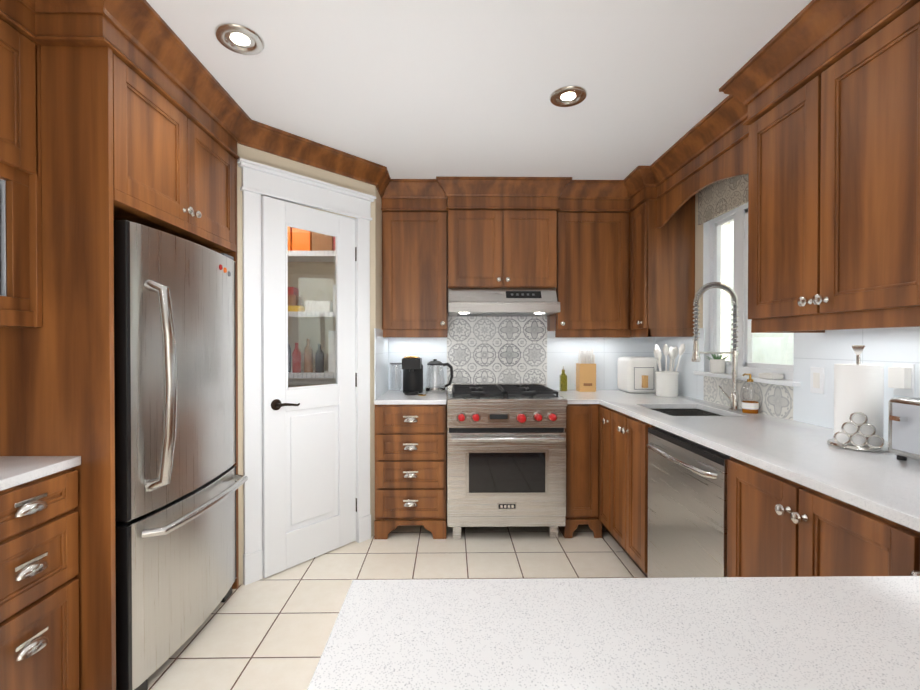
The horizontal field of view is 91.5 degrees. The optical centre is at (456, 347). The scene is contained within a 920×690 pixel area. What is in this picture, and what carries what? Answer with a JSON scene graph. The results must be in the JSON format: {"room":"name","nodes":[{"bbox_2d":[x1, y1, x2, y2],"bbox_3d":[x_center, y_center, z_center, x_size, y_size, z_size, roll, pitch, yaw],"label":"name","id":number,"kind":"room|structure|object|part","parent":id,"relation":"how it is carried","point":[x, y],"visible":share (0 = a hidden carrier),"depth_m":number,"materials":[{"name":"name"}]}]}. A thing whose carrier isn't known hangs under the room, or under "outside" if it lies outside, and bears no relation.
{"room":"kitchen","nodes":[
{"label":"kitchen","id":0,"kind":"room"},
{"bbox_2d":[0,0,47,195],"bbox_3d":[-1.612,-0.794,1.067,0.535,0.561,0.774,0,0,-1],"label":"upper cabinet","id":1,"kind":"object","parent":0,"relation":"attached to","point":[23,24],"depth_m":1.40,"materials":[{"name":"brown wood"}]},
{"bbox_2d":[0,256,0,294],"bbox_3d":[-1.620,-0.328,1.070,0.463,0.338,0.602,0,0,-1],"label":"microwave","id":2,"kind":"object","parent":1,"relation":"in","point":[0,275],"visible":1,"depth_m":1.37,"materials":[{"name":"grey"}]},
{"bbox_2d":[237,142,374,584],"bbox_3d":[-0.890,0.033,2.709,0.100,2.450,0.899,0,1,44],"label":"wall","id":3,"kind":"structure","parent":0,"point":[266,158],"depth_m":2.53,"materials":[{"name":"beige paint"}]},
{"bbox_2d":[0,12,239,251],"bbox_3d":[-1.516,-0.801,1.899,0.750,0.561,0.844,0,0,-1],"label":"upper cabinet","id":4,"kind":"object","parent":3,"relation":"attached to","point":[112,110],"depth_m":1.52,"materials":[{"name":"brown wood"}]},
{"bbox_2d":[237,158,375,584],"bbox_3d":[-0.876,0.135,2.687,0.152,2.246,0.856,0,1,44],"label":"door frame","id":5,"kind":"structure","parent":3,"relation":"attached to","point":[259,180],"depth_m":2.44,"materials":[{"name":"white paint"}]},
{"bbox_2d":[261,196,356,577],"bbox_3d":[-0.856,0.214,2.673,0.468,2.074,0.458,0,0,-5],"label":"pantry door","id":6,"kind":"structure","parent":3,"relation":"in","point":[309,504],"depth_m":2.62,"materials":[{"name":"white paint"}]},
{"bbox_2d":[288,262,447,396],"bbox_3d":[-0.115,0.026,3.646,3.840,2.450,0.120,0,0,-1],"label":"wall","id":7,"kind":"structure","parent":0,"point":[322,322],"depth_m":3.57,"materials":[{"name":"beige paint"}]},
{"bbox_2d":[288,251,335,377],"bbox_3d":[-1.280,0.201,3.387,1.256,1.794,0.363,0,0,-1],"label":"pantry shelves","id":8,"kind":"object","parent":7,"relation":"attached to","point":[309,314],"depth_m":3.21,"materials":[{"name":"white wood"}]},
{"bbox_2d":[288,227,335,372],"bbox_3d":[-1.093,-0.172,3.361,0.562,1.589,0.220,0,0,-1],"label":"goods","id":9,"kind":"object","parent":8,"relation":"on","point":[325,305],"depth_m":3.29,"materials":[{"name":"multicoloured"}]},
{"bbox_2d":[380,196,447,331],"bbox_3d":[-0.305,-0.613,3.416,0.478,0.960,0.320,0,0,-1],"label":"upper cabinet","id":10,"kind":"object","parent":7,"relation":"attached to","point":[414,294],"depth_m":3.26,"materials":[{"name":"brown wood"}]},
{"bbox_2d":[444,192,555,292],"bbox_3d":[0.332,-0.765,3.398,0.788,0.655,0.370,0,0,-1],"label":"upper cabinet","id":11,"kind":"object","parent":7,"relation":"attached to","point":[492,239],"depth_m":3.22,"materials":[{"name":"brown wood"}]},
{"bbox_3d":[-0.124,-1.080,1.266,3.516,0.199,4.618,0,0,-1],"label":"crown moulding","id":12,"kind":"part","parent":11,"relation":"part of","materials":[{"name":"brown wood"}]},
{"bbox_2d":[448,288,559,315],"bbox_3d":[0.330,-0.339,3.334,0.774,0.190,0.486,0,0,-1],"label":"range hood","id":13,"kind":"object","parent":11,"relation":"attached to","point":[503,302],"visible":1,"depth_m":3.19,"materials":[{"name":"metal"}]},
{"bbox_2d":[390,293,653,392],"bbox_3d":[0.516,-0.045,3.588,2.130,0.806,0.009,0,0,-1],"label":"tile backsplash","id":14,"kind":"structure","parent":7,"relation":"attached to","point":[500,349],"depth_m":3.58,"materials":[{"name":"white tile"}]},
{"bbox_2d":[547,192,623,331],"bbox_3d":[1.008,-0.613,3.404,0.556,0.960,0.378,0,0,-1],"label":"upper cabinet","id":15,"kind":"object","parent":7,"relation":"attached to","point":[589,225],"depth_m":3.28,"materials":[{"name":"brown wood"}]},
{"bbox_2d":[375,186,381,329],"bbox_3d":[-0.595,0.029,3.287,0.100,2.450,0.584,0,0,-1],"label":"wall","id":16,"kind":"structure","parent":0,"point":[378,263],"depth_m":3.12,"materials":[{"name":"beige paint"}]},
{"bbox_2d":[374,328,389,399],"bbox_3d":[-0.540,0.104,3.260,0.008,0.471,0.620,0,0,-1],"label":"tile backsplash","id":17,"kind":"structure","parent":16,"relation":"attached to","point":[381,344],"depth_m":3.21,"materials":[{"name":"white tile"}]},
{"bbox_2d":[148,519,645,689],"bbox_3d":[-0.074,1.305,0.486,3.840,0.060,6.460,0,0,-1],"label":"floor","id":18,"kind":"structure","parent":0,"point":[272,632],"depth_m":2.42,"materials":[{"name":"tile"}]},
{"bbox_2d":[0,460,91,689],"bbox_3d":[-1.553,0.827,1.262,0.658,0.884,0.409,0,0,-1],"label":"base cabinet","id":19,"kind":"object","parent":18,"relation":"on","point":[46,518],"depth_m":1.35,"materials":[{"name":"brown wood"}]},
{"bbox_2d":[0,456,83,483],"bbox_3d":[-1.539,0.378,0.206,0.658,0.030,2.514,0,0,-1],"label":"countertop","id":20,"kind":"structure","parent":19,"relation":"on","point":[11,467],"depth_m":1.36,"materials":[{"name":"white stone"}]},
{"bbox_2d":[113,220,247,689],"bbox_3d":[-1.430,0.400,1.926,0.825,1.727,0.782,0,0,-1],"label":"fridge","id":21,"kind":"object","parent":18,"relation":"on","point":[179,481],"visible":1,"depth_m":1.70,"materials":[{"name":"silver metal"}]},
{"bbox_2d":[374,404,423,523],"bbox_3d":[-0.306,0.812,3.262,0.472,0.884,0.650,0,0,-1],"label":"base cabinet","id":22,"kind":"object","parent":18,"relation":"on","point":[394,423],"depth_m":2.94,"materials":[{"name":"brown wood"}]},
{"bbox_2d":[374,390,427,403],"bbox_3d":[-0.305,0.355,3.260,0.474,0.030,0.648,0,0,-1],"label":"countertop","id":23,"kind":"structure","parent":22,"relation":"on","point":[390,397],"depth_m":3.02,"materials":[{"name":"white stone"}]},
{"bbox_2d":[390,356,422,394],"bbox_3d":[-0.378,0.198,3.338,0.256,0.280,0.284,0,0,-1],"label":"coffee machine","id":24,"kind":"object","parent":23,"relation":"on","point":[412,367],"visible":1,"depth_m":3.30,"materials":[{"name":"black plastic"}]},
{"bbox_2d":[307,390,919,689],"bbox_3d":[0.727,0.367,1.663,1.803,0.030,3.868,0,0,-1],"label":"countertop","id":25,"kind":"structure","parent":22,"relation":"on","point":[820,590],"depth_m":0.66,"materials":[{"name":"white stone"}]},
{"bbox_2d":[425,359,453,392],"bbox_3d":[-0.132,0.212,3.442,0.221,0.250,0.160,0,0,-1],"label":"kettle","id":26,"kind":"object","parent":25,"relation":"on","point":[435,389],"visible":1,"depth_m":3.42,"materials":[{"name":"clear glass"}]},
{"bbox_2d":[560,366,566,390],"bbox_3d":[0.832,0.240,3.485,0.048,0.195,0.048,0,0,-1],"label":"oil bottle","id":27,"kind":"object","parent":25,"relation":"on","point":[563,381],"visible":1,"depth_m":3.46,"materials":[{"name":"yellow"}]},
{"bbox_2d":[576,349,595,391],"bbox_3d":[1.009,0.172,3.486,0.127,0.330,0.101,0,0,-1],"label":"knife block","id":28,"kind":"object","parent":25,"relation":"on","point":[585,373],"visible":1,"depth_m":3.44,"materials":[{"name":"brown wood"}]},
{"bbox_2d":[617,356,656,392],"bbox_3d":[1.385,0.204,3.424,0.225,0.268,0.285,0,0,-1],"label":"toaster","id":29,"kind":"object","parent":25,"relation":"on","point":[636,374],"visible":0.98,"depth_m":3.31,"materials":[{"name":"white plastic"}]},
{"bbox_3d":[1.387,0.227,3.296,0.150,0.164,0.030,0,0,-1],"label":"handle","id":30,"kind":"part","parent":29,"relation":"part of","materials":[{"name":"white plastic"}]},
{"bbox_2d":[654,343,684,396],"bbox_3d":[1.489,0.154,3.157,0.169,0.371,0.224,0,0,-1],"label":"utensil crock","id":31,"kind":"object","parent":25,"relation":"on","point":[666,383],"visible":1,"depth_m":3.10,"materials":[{"name":"white ceramic"}]},
{"bbox_2d":[652,409,722,415],"bbox_3d":[1.290,0.473,2.517,0.392,0.192,0.472,0,0,-1],"label":"sink","id":32,"kind":"object","parent":25,"relation":"in","point":[685,412],"depth_m":2.75,"materials":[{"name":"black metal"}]},
{"bbox_2d":[646,427,729,577],"bbox_3d":[1.238,0.777,1.929,0.659,0.769,0.622,0,0,-1],"label":"dishwasher","id":33,"kind":"object","parent":25,"relation":"in","point":[687,507],"visible":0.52,"depth_m":1.88,"materials":[{"name":"silver metal"}]},
{"bbox_2d":[691,282,740,410],"bbox_3d":[1.440,-0.010,2.532,0.269,0.710,0.153,0,0,-1],"label":"faucet","id":34,"kind":"object","parent":25,"relation":"on","point":[733,397],"visible":1,"depth_m":2.48,"materials":[{"name":"silver metal"}]},
{"bbox_2d":[742,373,758,413],"bbox_3d":[1.562,0.241,2.384,0.079,0.209,0.075,0,0,-1],"label":"soap dispenser","id":35,"kind":"object","parent":25,"relation":"on","point":[751,407],"visible":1,"depth_m":2.36,"materials":[{"name":"orange"}]},
{"bbox_2d":[827,345,887,451],"bbox_3d":[1.423,0.172,1.587,0.189,0.360,0.190,0,0,-1],"label":"paper towel holder","id":36,"kind":"object","parent":25,"relation":"on","point":[858,406],"visible":0.98,"depth_m":1.55,"materials":[{"name":"white paper"}]},
{"bbox_2d":[888,397,919,460],"bbox_3d":[1.464,0.256,1.240,0.215,0.196,0.405,0,0,-1],"label":"toaster","id":37,"kind":"object","parent":25,"relation":"on","point":[903,428],"visible":1,"depth_m":1.38,"materials":[{"name":"silver metal"}]},
{"bbox_2d":[447,383,566,538],"bbox_3d":[0.321,0.768,3.190,0.764,0.971,0.774,0,0,-1],"label":"range","id":38,"kind":"object","parent":18,"relation":"on","point":[506,454],"visible":1,"depth_m":2.87,"materials":[{"name":"metal"}]},
{"bbox_2d":[146,0,811,179],"bbox_3d":[-0.074,-1.205,0.466,3.840,0.060,6.460,0,0,-1],"label":"ceiling","id":39,"kind":"structure","parent":0,"point":[415,89],"depth_m":1.93,"materials":[{"name":"white paint"}]},
{"bbox_2d":[215,23,264,54],"bbox_3d":[-0.828,-1.178,1.717,0.172,0.012,0.172,0,0,-1],"label":"recessed light","id":40,"kind":"object","parent":39,"relation":"in","point":[239,38],"visible":1,"depth_m":1.71,"materials":[{"name":"silver metal"}]},
{"bbox_2d":[550,85,586,106],"bbox_3d":[0.527,-1.181,2.112,0.172,0.012,0.172,0,0,-1],"label":"recessed light","id":41,"kind":"object","parent":39,"relation":"in","point":[569,96],"visible":1,"depth_m":2.10,"materials":[{"name":"silver metal"}]},
{"bbox_2d":[695,192,784,379],"bbox_3d":[1.736,0.050,0.499,0.180,2.450,6.220,0,0,-1],"label":"wall","id":42,"kind":"structure","parent":0,"point":[699,256],"depth_m":2.94,"materials":[{"name":"beige paint"}]},
{"bbox_2d":[624,184,699,331],"bbox_3d":[1.406,-0.611,3.160,0.406,0.960,0.279,0,0,-1],"label":"upper cabinet","id":43,"kind":"object","parent":42,"relation":"attached to","point":[659,219],"depth_m":3.02,"materials":[{"name":"brown wood"}]},
{"bbox_2d":[698,174,747,224],"bbox_3d":[1.604,-0.987,2.471,0.016,0.365,0.958,0,0,-1],"label":"window valance","id":44,"kind":"object","parent":42,"relation":"attached to","point":[717,199],"visible":0.29,"depth_m":2.69,"materials":[{"name":"beige fabric"}]},
{"bbox_2d":[693,371,800,386],"bbox_3d":[1.617,0.169,2.534,0.090,0.020,0.860,0,0,-1],"label":"window sill","id":45,"kind":"structure","parent":42,"relation":"attached to","point":[783,382],"depth_m":2.36,"materials":[{"name":"white paint"}]},
{"bbox_2d":[707,354,728,372],"bbox_3d":[1.611,0.087,2.763,0.123,0.138,0.145,0,0,-1],"label":"plant","id":46,"kind":"object","parent":45,"relation":"on","point":[717,364],"visible":0.94,"depth_m":2.74,"materials":[{"name":"green plant"}]},
{"bbox_2d":[758,373,783,378],"bbox_3d":[1.620,0.146,2.309,0.065,0.028,0.100,0,0,-1],"label":"soap dish","id":47,"kind":"object","parent":45,"relation":"on","point":[770,376],"visible":0.98,"depth_m":2.27,"materials":[{"name":"white ceramic"}]},
{"bbox_2d":[703,202,793,379],"bbox_3d":[1.666,-0.340,2.531,0.092,0.999,0.809,0,0,-1],"label":"window","id":48,"kind":"structure","parent":42,"relation":"in","point":[712,254],"depth_m":2.67,"materials":[{"name":"white paint"}]},
{"bbox_2d":[654,327,919,440],"bbox_3d":[1.625,0.116,1.713,0.009,0.471,3.790,0,0,-1],"label":"tile backsplash","id":49,"kind":"structure","parent":42,"relation":"attached to","point":[887,347],"depth_m":2.05,"materials":[{"name":"white tile"}]},
{"bbox_2d":[810,367,824,393],"bbox_3d":[1.614,0.146,2.005,0.009,0.116,0.072,0,0,-1],"label":"switch plate","id":50,"kind":"object","parent":49,"relation":"attached to","point":[817,379],"visible":1,"depth_m":2.00,"materials":[{"name":"white paint"}]},
{"bbox_2d":[888,364,914,396],"bbox_3d":[1.607,0.117,1.623,0.032,0.116,0.072,0,0,-1],"label":"electrical outlet","id":51,"kind":"object","parent":49,"relation":"attached to","point":[901,379],"visible":0.94,"depth_m":1.61,"materials":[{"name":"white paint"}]},
{"bbox_2d":[740,0,919,323],"bbox_3d":[1.460,-0.598,1.554,0.340,0.960,0.854,0,0,-1],"label":"upper cabinet","id":52,"kind":"object","parent":42,"relation":"attached to","point":[824,150],"depth_m":1.53,"materials":[{"name":"brown wood"}]},
{"bbox_2d":[908,0,919,311],"bbox_3d":[1.470,-0.593,0.781,0.340,0.960,0.948,0,0,-1],"label":"upper cabinet","id":53,"kind":"object","parent":42,"relation":"attached to","point":[913,5],"depth_m":1.28,"materials":[{"name":"brown wood"}]},
{"label":"outside","id":54,"kind":"structure","parent":0,"visible":0},
{"bbox_2d":[730,221,793,364],"bbox_3d":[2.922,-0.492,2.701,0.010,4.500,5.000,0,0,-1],"label":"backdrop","id":55,"kind":"structure","parent":54,"point":[761,337],"depth_m":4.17,"materials":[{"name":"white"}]}
]}

